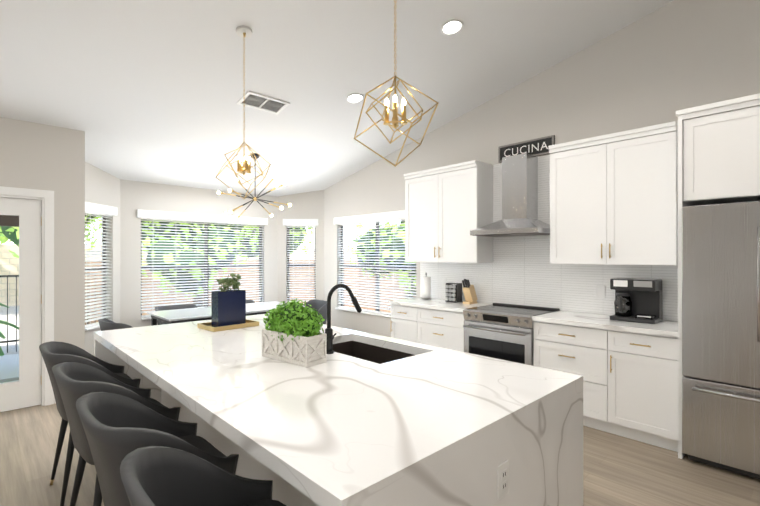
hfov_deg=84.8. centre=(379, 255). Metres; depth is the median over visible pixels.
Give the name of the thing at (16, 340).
fence
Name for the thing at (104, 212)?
window blind
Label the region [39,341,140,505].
stool
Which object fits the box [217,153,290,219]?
sputnik chandelier
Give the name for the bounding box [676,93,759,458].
tall cabinet
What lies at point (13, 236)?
tree
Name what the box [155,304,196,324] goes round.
dining chair
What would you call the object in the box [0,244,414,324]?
fence
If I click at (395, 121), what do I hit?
pendant light
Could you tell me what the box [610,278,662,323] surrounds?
coffee maker
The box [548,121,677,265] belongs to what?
upper cabinet
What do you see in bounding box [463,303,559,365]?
range
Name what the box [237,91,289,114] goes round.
ceiling vent
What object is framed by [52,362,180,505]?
stool
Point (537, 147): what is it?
sign
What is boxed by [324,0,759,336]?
wall
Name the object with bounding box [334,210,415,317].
window blind
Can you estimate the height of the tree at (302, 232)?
5.166 m
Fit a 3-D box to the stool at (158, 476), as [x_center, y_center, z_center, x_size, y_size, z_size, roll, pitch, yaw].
[-0.391,1.017,1.134,0.516,0.922,0.558,0,0,-44]
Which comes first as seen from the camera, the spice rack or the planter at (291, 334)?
the planter at (291, 334)
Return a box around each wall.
[0,117,84,349]
[85,162,119,354]
[120,179,276,326]
[277,190,323,302]
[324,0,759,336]
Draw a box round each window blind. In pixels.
[85,202,117,330]
[137,209,267,319]
[283,219,317,302]
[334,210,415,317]
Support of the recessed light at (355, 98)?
in the ceiling
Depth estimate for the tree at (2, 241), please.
10.86 m
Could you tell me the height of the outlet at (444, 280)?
0.120 m
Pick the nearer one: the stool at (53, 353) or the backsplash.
the stool at (53, 353)
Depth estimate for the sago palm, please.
5.34 m
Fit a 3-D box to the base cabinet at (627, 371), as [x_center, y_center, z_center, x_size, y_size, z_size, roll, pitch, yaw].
[2.019,1.021,3.665,0.631,0.915,1.121,0,0,-44]
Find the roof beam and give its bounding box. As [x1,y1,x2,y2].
[0,215,18,226]
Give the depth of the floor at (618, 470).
2.82 m
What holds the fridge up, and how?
on the floor at (618, 470)
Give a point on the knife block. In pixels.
(469, 292)
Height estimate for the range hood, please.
0.844 m
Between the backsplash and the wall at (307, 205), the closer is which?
the backsplash
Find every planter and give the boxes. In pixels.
[211,271,245,326]
[262,298,326,366]
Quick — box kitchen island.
[94,284,582,505]
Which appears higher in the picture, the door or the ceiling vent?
the ceiling vent
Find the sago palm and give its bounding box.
[0,303,18,355]
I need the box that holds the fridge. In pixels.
[682,201,759,478]
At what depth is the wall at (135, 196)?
6.02 m
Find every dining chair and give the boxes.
[98,319,133,330]
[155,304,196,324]
[303,300,326,323]
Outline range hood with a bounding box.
[470,153,549,236]
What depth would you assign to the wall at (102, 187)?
5.50 m
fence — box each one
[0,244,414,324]
[0,273,101,351]
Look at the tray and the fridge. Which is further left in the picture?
the tray
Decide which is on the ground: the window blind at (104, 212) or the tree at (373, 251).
the tree at (373, 251)
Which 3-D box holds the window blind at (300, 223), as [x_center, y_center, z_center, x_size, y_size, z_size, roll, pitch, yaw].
[-1.388,0.130,7.333,0.620,1.545,0.160,0,0,1]
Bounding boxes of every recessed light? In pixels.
[346,93,363,102]
[441,19,462,34]
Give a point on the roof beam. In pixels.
(5, 218)
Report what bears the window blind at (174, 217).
attached to the wall at (135, 196)
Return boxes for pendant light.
[215,25,270,198]
[354,0,438,166]
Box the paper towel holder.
[420,272,431,299]
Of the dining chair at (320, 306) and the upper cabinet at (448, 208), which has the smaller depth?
the upper cabinet at (448, 208)
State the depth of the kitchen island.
1.65 m
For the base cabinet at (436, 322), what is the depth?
4.81 m
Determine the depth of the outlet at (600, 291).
4.01 m
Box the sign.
[498,135,554,162]
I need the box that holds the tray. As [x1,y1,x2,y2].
[197,319,258,331]
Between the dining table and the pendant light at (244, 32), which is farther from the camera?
the dining table
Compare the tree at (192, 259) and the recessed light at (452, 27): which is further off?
the tree at (192, 259)
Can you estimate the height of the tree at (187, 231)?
4.944 m
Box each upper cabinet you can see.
[404,160,492,262]
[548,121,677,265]
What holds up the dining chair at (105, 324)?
on the floor at (618, 470)
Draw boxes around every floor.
[0,353,18,379]
[0,377,759,505]
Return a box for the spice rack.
[445,283,462,302]
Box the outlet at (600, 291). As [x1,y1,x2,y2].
[596,285,604,297]
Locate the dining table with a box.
[147,301,304,325]
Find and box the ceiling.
[0,0,673,196]
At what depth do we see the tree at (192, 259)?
7.40 m
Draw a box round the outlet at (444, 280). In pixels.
[442,278,446,287]
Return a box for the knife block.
[462,279,477,303]
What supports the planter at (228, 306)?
on the tray
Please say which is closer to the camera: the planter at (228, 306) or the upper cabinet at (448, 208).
the planter at (228, 306)
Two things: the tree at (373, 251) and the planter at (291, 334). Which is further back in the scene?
the tree at (373, 251)
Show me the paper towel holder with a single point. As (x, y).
(426, 287)
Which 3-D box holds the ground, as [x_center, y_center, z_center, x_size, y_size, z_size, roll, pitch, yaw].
[-4.954,1.654,8.832,55.000,0.100,50.000,0,0,-44]
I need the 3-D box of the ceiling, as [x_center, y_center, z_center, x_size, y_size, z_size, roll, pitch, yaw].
[-0.535,-2.137,1.822,7.500,2.315,10.350,0,0,-44]
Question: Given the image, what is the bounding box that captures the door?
[0,186,53,411]
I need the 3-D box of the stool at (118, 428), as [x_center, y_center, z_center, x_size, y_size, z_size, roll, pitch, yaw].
[-0.866,1.018,1.632,0.516,0.922,0.558,0,0,-44]
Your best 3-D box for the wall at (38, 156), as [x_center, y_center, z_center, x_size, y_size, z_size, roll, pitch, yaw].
[-4.394,-0.072,3.181,3.500,3.100,0.150,0,0,-44]
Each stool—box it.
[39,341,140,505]
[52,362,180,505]
[76,392,238,505]
[120,446,285,505]
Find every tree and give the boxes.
[0,214,151,257]
[0,220,101,244]
[142,219,258,253]
[142,227,247,306]
[233,225,313,256]
[347,221,415,298]
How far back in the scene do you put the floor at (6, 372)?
5.67 m
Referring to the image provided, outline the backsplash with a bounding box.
[420,155,677,320]
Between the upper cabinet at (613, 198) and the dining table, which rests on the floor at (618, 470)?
the dining table
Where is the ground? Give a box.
[0,305,18,354]
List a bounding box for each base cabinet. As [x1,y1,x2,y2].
[389,297,491,351]
[532,310,677,451]

